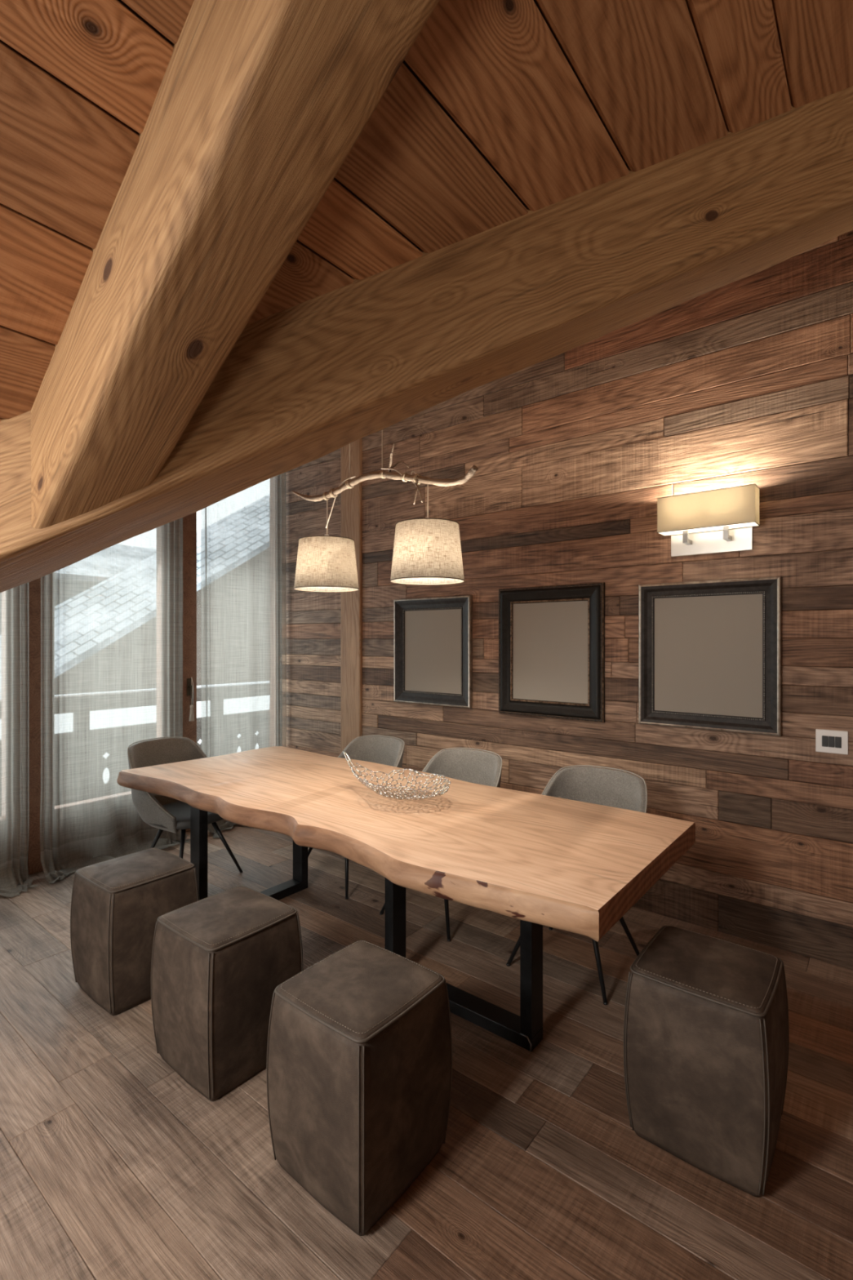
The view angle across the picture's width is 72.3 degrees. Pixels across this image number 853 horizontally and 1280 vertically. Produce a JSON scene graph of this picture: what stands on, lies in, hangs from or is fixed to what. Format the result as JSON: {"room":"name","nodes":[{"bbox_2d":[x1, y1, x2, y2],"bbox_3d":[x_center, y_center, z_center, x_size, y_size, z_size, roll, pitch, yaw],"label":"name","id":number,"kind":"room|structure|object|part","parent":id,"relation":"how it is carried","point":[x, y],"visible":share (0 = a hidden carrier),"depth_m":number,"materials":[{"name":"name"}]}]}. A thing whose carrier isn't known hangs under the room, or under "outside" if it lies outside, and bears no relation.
{"room":"dining room","nodes":[
{"label":"dining room","id":0,"kind":"room"},
{"bbox_2d":[182,511,196,831],"bbox_3d":[-1.678,-0.447,5.066,0.146,3.993,0.950,0,0,38],"label":"window frame","id":1,"kind":"structure","parent":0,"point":[189,522],"depth_m":4.74,"materials":[{"name":"brown wood"}]},
{"bbox_3d":[-1.921,0.380,4.729,0.006,0.140,0.040,0,0,38],"label":"handle plate","id":2,"kind":"part","parent":1,"relation":"part of","materials":[{"name":"black metal"}]},
{"bbox_3d":[-1.901,0.443,4.713,0.056,0.155,0.022,0,0,38],"label":"door handle","id":3,"kind":"part","parent":1,"relation":"part of","materials":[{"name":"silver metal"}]},
{"bbox_2d":[189,677,194,721],"bbox_3d":[-1.887,0.475,4.696,0.040,0.354,0.040,0,0,38],"label":"door handle","id":4,"kind":"object","parent":1,"relation":"hanging from","point":[191,714],"visible":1,"depth_m":4.69,"materials":[{"name":"beige"}]},
{"bbox_2d":[0,824,852,1279],"bbox_3d":[-0.322,1.590,0.198,8.750,0.081,7.010,0,0,38],"label":"floor","id":5,"kind":"structure","parent":0,"point":[113,1166],"depth_m":1.81,"materials":[{"name":"brown wood"}]},
{"bbox_2d":[27,577,43,875],"bbox_3d":[-2.329,-0.132,4.293,0.090,3.363,1.060,0,0,38],"label":"window frame","id":6,"kind":"structure","parent":5,"relation":"on","point":[34,865],"depth_m":3.88,"materials":[{"name":"brown wood"}]},
{"bbox_2d":[70,847,199,1015],"bbox_3d":[-1.315,1.279,2.643,0.405,0.537,0.405,0,0,38],"label":"stool","id":7,"kind":"object","parent":5,"relation":"on","point":[117,904],"visible":0.88,"depth_m":2.48,"materials":[{"name":"brown leather"}]},
{"bbox_3d":[-1.315,1.025,2.643,0.373,0.029,0.373,0,0,38],"label":"panel","id":8,"kind":"part","parent":7,"relation":"part of","materials":[{"name":"brown leather"}]},
{"bbox_2d":[127,736,242,872],"bbox_3d":[-1.616,1.117,3.857,0.656,0.874,0.561,0,0,32],"label":"dining chair","id":9,"kind":"object","parent":5,"relation":"on","point":[162,812],"visible":0.5,"depth_m":3.85,"materials":[{"name":"grey fabric"}]},
{"bbox_3d":[-1.775,1.358,3.761,0.203,0.384,0.029,0,0,-16],"label":"leg","id":10,"kind":"part","parent":9,"relation":"part of","materials":[{"name":"black metal"}]},
{"bbox_3d":[-1.639,0.935,3.872,0.597,0.500,0.561,0,0,33],"label":"backrest","id":11,"kind":"part","parent":9,"relation":"part of","materials":[{"name":"grey fabric"}]},
{"bbox_3d":[-1.510,1.358,3.592,0.029,0.384,0.212,0,0,-12],"label":"leg","id":12,"kind":"part","parent":9,"relation":"part of","materials":[{"name":"black metal"}]},
{"bbox_3d":[-1.540,1.127,3.809,0.477,0.069,0.476,0,0,33],"label":"seat","id":13,"kind":"part","parent":9,"relation":"part of","materials":[{"name":"grey plastic"}]},
{"bbox_3d":[-1.331,1.358,3.874,0.212,0.384,0.029,0,0,-13],"label":"leg","id":14,"kind":"part","parent":9,"relation":"part of","materials":[{"name":"black metal"}]},
{"bbox_2d":[151,885,302,1101],"bbox_3d":[-0.745,1.279,2.196,0.405,0.537,0.405,0,0,38],"label":"stool","id":15,"kind":"object","parent":5,"relation":"on","point":[219,961],"visible":0.94,"depth_m":2.05,"materials":[{"name":"brown leather"}]},
{"bbox_3d":[-0.745,1.025,2.196,0.373,0.029,0.373,0,0,38],"label":"panel","id":16,"kind":"part","parent":15,"relation":"part of","materials":[{"name":"brown leather"}]},
{"bbox_2d":[307,734,404,898],"bbox_3d":[-0.477,1.117,3.882,0.561,0.874,0.656,0,0,38],"label":"dining chair","id":17,"kind":"object","parent":5,"relation":"on","point":[380,749],"visible":0.19,"depth_m":4.12,"materials":[{"name":"grey fabric"}]},
{"bbox_3d":[-0.752,1.358,3.805,0.212,0.384,0.029,0,0,-6],"label":"leg","id":18,"kind":"part","parent":17,"relation":"part of","materials":[{"name":"black metal"}]},
{"bbox_3d":[-0.490,1.358,3.597,0.029,0.384,0.212,0,0,-7],"label":"leg","id":19,"kind":"part","parent":17,"relation":"part of","materials":[{"name":"black metal"}]},
{"bbox_3d":[-0.460,0.935,3.903,0.561,0.500,0.597,0,0,38],"label":"backrest","id":20,"kind":"part","parent":17,"relation":"part of","materials":[{"name":"grey fabric"}]},
{"bbox_2d":[266,940,452,1235],"bbox_3d":[-0.196,1.279,1.753,0.405,0.537,0.405,0,0,38],"label":"stool","id":21,"kind":"object","parent":5,"relation":"on","point":[359,1069],"visible":1,"depth_m":1.61,"materials":[{"name":"brown leather"}]},
{"bbox_3d":[-0.196,1.025,1.753,0.373,0.029,0.373,0,0,38],"label":"panel","id":22,"kind":"part","parent":21,"relation":"part of","materials":[{"name":"brown leather"}]},
{"bbox_2d":[116,746,695,1051],"bbox_3d":[-0.356,1.170,3.038,3.012,0.760,1.209,0,0,38],"label":"dining table","id":23,"kind":"object","parent":5,"relation":"on","point":[578,867],"visible":0.94,"depth_m":2.45,"materials":[{"name":"brown wood"}]},
{"bbox_3d":[-1.218,1.191,3.128,0.090,0.618,0.050,0,0,38],"label":"leg","id":24,"kind":"part","parent":23,"relation":"part of","materials":[{"name":"metal"}]},
{"bbox_3d":[-0.791,1.191,3.664,0.090,0.618,0.050,0,0,38],"label":"leg","id":25,"kind":"part","parent":23,"relation":"part of","materials":[{"name":"metal"}]},
{"bbox_3d":[-0.142,1.191,2.683,0.050,0.618,0.093,0,0,38],"label":"leg","id":26,"kind":"part","parent":23,"relation":"part of","materials":[{"name":"metal"}]},
{"bbox_2d":[342,750,450,799],"bbox_3d":[-0.190,0.692,2.945,0.698,0.179,0.376,0,0,41],"label":"wire bowl","id":27,"kind":"object","parent":23,"relation":"on","point":[371,786],"visible":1,"depth_m":2.92,"materials":[{"name":"silver metal"}]},
{"bbox_3d":[0.405,1.191,2.248,0.050,0.618,0.093,0,0,38],"label":"leg","id":28,"kind":"part","parent":23,"relation":"part of","materials":[{"name":"metal"}]},
{"bbox_2d":[379,747,502,941],"bbox_3d":[0.116,1.117,3.391,0.561,0.874,0.656,0,0,38],"label":"dining chair","id":29,"kind":"object","parent":5,"relation":"on","point":[476,766],"visible":0.19,"depth_m":3.62,"materials":[{"name":"grey fabric"}]},
{"bbox_3d":[-0.159,1.358,3.314,0.212,0.384,0.029,0,0,-6],"label":"leg","id":30,"kind":"part","parent":29,"relation":"part of","materials":[{"name":"black metal"}]},
{"bbox_3d":[0.103,1.358,3.106,0.029,0.384,0.212,0,0,-7],"label":"leg","id":31,"kind":"part","parent":29,"relation":"part of","materials":[{"name":"black metal"}]},
{"bbox_3d":[0.133,0.935,3.412,0.561,0.500,0.597,0,0,38],"label":"backrest","id":32,"kind":"part","parent":29,"relation":"part of","materials":[{"name":"grey fabric"}]},
{"bbox_2d":[506,764,647,1004],"bbox_3d":[0.763,1.117,2.870,0.561,0.874,0.656,0,0,38],"label":"dining chair","id":33,"kind":"object","parent":5,"relation":"on","point":[603,786],"visible":0.2,"depth_m":3.08,"materials":[{"name":"grey fabric"}]},
{"bbox_3d":[0.488,1.358,2.793,0.212,0.384,0.029,0,0,-6],"label":"leg","id":34,"kind":"part","parent":33,"relation":"part of","materials":[{"name":"black metal"}]},
{"bbox_3d":[0.780,0.935,2.892,0.561,0.500,0.597,0,0,38],"label":"backrest","id":35,"kind":"part","parent":33,"relation":"part of","materials":[{"name":"grey fabric"}]},
{"bbox_3d":[0.750,1.358,2.585,0.029,0.384,0.212,0,0,-7],"label":"leg","id":36,"kind":"part","parent":33,"relation":"part of","materials":[{"name":"black metal"}]},
{"bbox_3d":[0.945,1.358,2.831,0.203,0.384,0.029,0,0,-3],"label":"leg","id":37,"kind":"part","parent":33,"relation":"part of","materials":[{"name":"black metal"}]},
{"bbox_2d":[623,925,789,1196],"bbox_3d":[0.893,1.279,1.858,0.405,0.537,0.405,0,0,38],"label":"stool","id":38,"kind":"object","parent":5,"relation":"on","point":[706,1028],"visible":1,"depth_m":1.71,"materials":[{"name":"brown leather"}]},
{"bbox_3d":[0.893,1.025,1.858,0.373,0.029,0.373,0,0,38],"label":"panel","id":39,"kind":"part","parent":38,"relation":"part of","materials":[{"name":"brown leather"}]},
{"bbox_2d":[0,0,852,422],"bbox_3d":[-0.660,-1.198,0.461,5.198,3.467,7.100,0,0,38],"label":"ceiling","id":40,"kind":"structure","parent":0,"point":[496,109],"depth_m":1.33,"materials":[{"name":"brown wood"}]},
{"bbox_2d":[30,0,439,528],"bbox_3d":[0.442,-1.532,0.455,3.476,2.513,0.217,0,0,38],"label":"ceiling beam","id":41,"kind":"structure","parent":40,"relation":"attached to","point":[259,106],"depth_m":1.07,"materials":[{"name":"brown wood"}]},
{"bbox_2d":[0,86,852,592],"bbox_3d":[-0.176,-0.802,1.689,5.823,2.950,0.289,0,0,-6],"label":"ceiling beam","id":42,"kind":"structure","parent":40,"relation":"attached to","point":[302,383],"depth_m":1.60,"materials":[{"name":"brown wood"}]},
{"bbox_2d":[285,230,852,969],"bbox_3d":[1.788,-0.685,2.971,8.300,4.530,0.084,0,0,38],"label":"wall","id":43,"kind":"structure","parent":0,"point":[748,380],"depth_m":3.27,"materials":[{"name":"brown wood"}]},
{"bbox_2d":[341,438,363,752],"bbox_3d":[-0.605,-0.400,4.850,0.236,3.900,0.082,0,0,38],"label":"wooden post","id":44,"kind":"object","parent":43,"relation":"attached to","point":[352,638],"depth_m":4.81,"materials":[{"name":"brown wood"}]},
{"bbox_2d":[394,595,472,708],"bbox_3d":[0.034,0.082,4.293,0.708,0.788,0.038,0,0,38],"label":"picture frame","id":45,"kind":"object","parent":43,"relation":"attached to","point":[433,636],"visible":1,"depth_m":4.28,"materials":[{"name":"black wood"}]},
{"bbox_3d":[0.036,0.082,4.295,0.550,0.629,0.008,0,0,38],"label":"beaded trim","id":46,"kind":"part","parent":45,"relation":"part of","materials":[{"name":"grey metal"}]},
{"bbox_2d":[498,582,604,722],"bbox_3d":[0.771,0.074,3.705,0.727,0.834,0.041,0,0,38],"label":"picture frame","id":47,"kind":"object","parent":43,"relation":"attached to","point":[552,638],"visible":1,"depth_m":3.69,"materials":[{"name":"black wood"}]},
{"bbox_3d":[0.773,0.074,3.709,0.551,0.658,0.012,0,0,38],"label":"trim","id":48,"kind":"part","parent":47,"relation":"part of","materials":[{"name":"beige paper"}]},
{"bbox_2d":[657,484,759,556],"bbox_3d":[1.477,-0.615,3.073,0.472,0.305,0.152,0,0,38],"label":"wall lamp","id":49,"kind":"object","parent":43,"relation":"attached to","point":[717,521],"visible":1,"depth_m":3.04,"materials":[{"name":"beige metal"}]},
{"bbox_3d":[1.406,-0.551,3.149,0.024,0.066,0.089,0,0,38],"label":"bracket arm","id":50,"kind":"part","parent":49,"relation":"part of","materials":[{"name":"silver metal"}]},
{"bbox_2d":[660,522,757,535],"bbox_3d":[1.469,-0.584,3.062,0.455,0.003,0.110,0,0,38],"label":"diffuser","id":51,"kind":"object","parent":49,"relation":"attached to","point":[704,528],"depth_m":3.06,"materials":[{"name":"white plastic"}]},
{"bbox_3d":[1.518,-0.553,3.125,0.400,0.183,0.018,0,0,38],"label":"plate","id":52,"kind":"part","parent":49,"relation":"part of","materials":[{"name":"silver metal"}]},
{"bbox_3d":[1.559,-0.551,3.027,0.024,0.066,0.089,0,0,38],"label":"bracket arm","id":53,"kind":"part","parent":49,"relation":"part of","materials":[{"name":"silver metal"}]},
{"bbox_2d":[638,576,781,736],"bbox_3d":[1.494,0.081,3.132,0.700,0.796,0.038,0,0,38],"label":"picture frame","id":54,"kind":"object","parent":43,"relation":"attached to","point":[709,651],"visible":1,"depth_m":3.12,"materials":[{"name":"black wood"}]},
{"bbox_3d":[1.496,0.081,3.134,0.562,0.657,0.008,0,0,38],"label":"beaded trim","id":55,"kind":"part","parent":54,"relation":"part of","materials":[{"name":"beige paper"}]},
{"bbox_2d":[815,728,848,754],"bbox_3d":[1.938,0.486,2.794,0.128,0.110,0.014,0,0,38],"label":"light switch","id":56,"kind":"object","parent":43,"relation":"attached to","point":[832,741],"visible":1,"depth_m":2.79,"materials":[{"name":"white plastic"}]},
{"bbox_3d":[-0.446,-1.186,2.122,5.860,0.080,5.404,0,33,39],"label":"ceiling","id":57,"kind":"structure","parent":0,"visible":0},
{"bbox_2d":[291,429,478,591],"bbox_3d":[-0.281,-0.979,3.035,1.309,1.396,0.359,0,0,38],"label":"pendant lamp","id":58,"kind":"object","parent":57,"relation":"hanging from","point":[427,551],"visible":0.99,"depth_m":2.87,"materials":[{"name":"beige fabric"}]},
{"bbox_3d":[-0.556,-0.417,3.253,0.355,0.271,0.355,0,0,38],"label":"lamp shade","id":59,"kind":"part","parent":58,"relation":"part of","materials":[{"name":"fabric"}]},
{"bbox_3d":[-0.412,-1.264,3.139,0.005,0.818,0.006,0,0,39],"label":"suspension cord","id":60,"kind":"part","parent":58,"relation":"part of","materials":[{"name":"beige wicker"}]},
{"bbox_3d":[-0.225,-1.269,2.990,0.005,0.808,0.006,0,0,39],"label":"suspension cord","id":61,"kind":"part","parent":58,"relation":"part of","materials":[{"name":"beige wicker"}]},
{"bbox_3d":[0.004,-0.417,2.808,0.355,0.271,0.355,0,0,38],"label":"lamp shade","id":62,"kind":"part","parent":58,"relation":"part of","materials":[{"name":"fabric"}]},
{"bbox_3d":[-2.459,1.670,5.214,1.160,0.160,6.100,0,0,39],"label":"floor","id":63,"kind":"structure","parent":0,"visible":0},
{"bbox_2d":[196,685,201,749],"bbox_3d":[-2.819,1.032,5.484,0.120,1.115,5.925,0,0,38],"label":"balcony railing","id":64,"kind":"object","parent":63,"relation":"on","point":[198,687],"visible":0.02,"depth_m":6.03,"materials":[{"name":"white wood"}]},
{"bbox_3d":[-2.811,0.565,5.494,0.120,0.130,5.900,0,0,38],"label":"handrail","id":65,"kind":"part","parent":64,"relation":"part of","materials":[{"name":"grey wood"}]},
{"bbox_3d":[-2.811,0.850,5.494,0.080,0.080,5.900,0,0,38],"label":"rail","id":66,"kind":"part","parent":64,"relation":"part of","materials":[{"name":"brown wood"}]},
{"bbox_3d":[-19.679,7.650,28.431,53.800,0.200,100.000,0,0,39],"label":"ground","id":67,"kind":"structure","parent":0,"visible":0},
{"bbox_2d":[196,529,201,743],"bbox_3d":[-1.053,0.342,9.455,28.380,14.896,17.827,0,0,38],"label":"chalet","id":68,"kind":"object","parent":67,"relation":"on","point":[198,533],"depth_m":14.97,"materials":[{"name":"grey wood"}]},
{"bbox_3d":[-2.260,-1.344,4.123,0.024,2.098,3.153,0,0,39],"label":"rail","id":69,"kind":"object","parent":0,"visible":0},
{"bbox_2d":[0,582,37,897],"bbox_3d":[-2.767,0.267,3.252,0.378,2.559,1.084,0,0,38],"label":"curtain","id":70,"kind":"object","parent":69,"relation":"hanging from","point":[15,879],"visible":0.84,"depth_m":3.69,"materials":[{"name":"fabric"}]},
{"bbox_2d":[40,517,190,883],"bbox_3d":[-2.112,-0.076,4.108,0.342,3.245,1.014,0,0,38],"label":"curtain","id":71,"kind":"object","parent":69,"relation":"hanging from","point":[112,618],"visible":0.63,"depth_m":4.11,"materials":[{"name":"fabric"}]},
{"bbox_2d":[200,472,286,838],"bbox_3d":[-1.439,-0.403,4.926,0.376,3.898,0.878,0,0,38],"label":"curtain","id":72,"kind":"object","parent":69,"relation":"hanging from","point":[243,534],"visible":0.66,"depth_m":4.98,"materials":[{"name":"fabric"}]}
]}

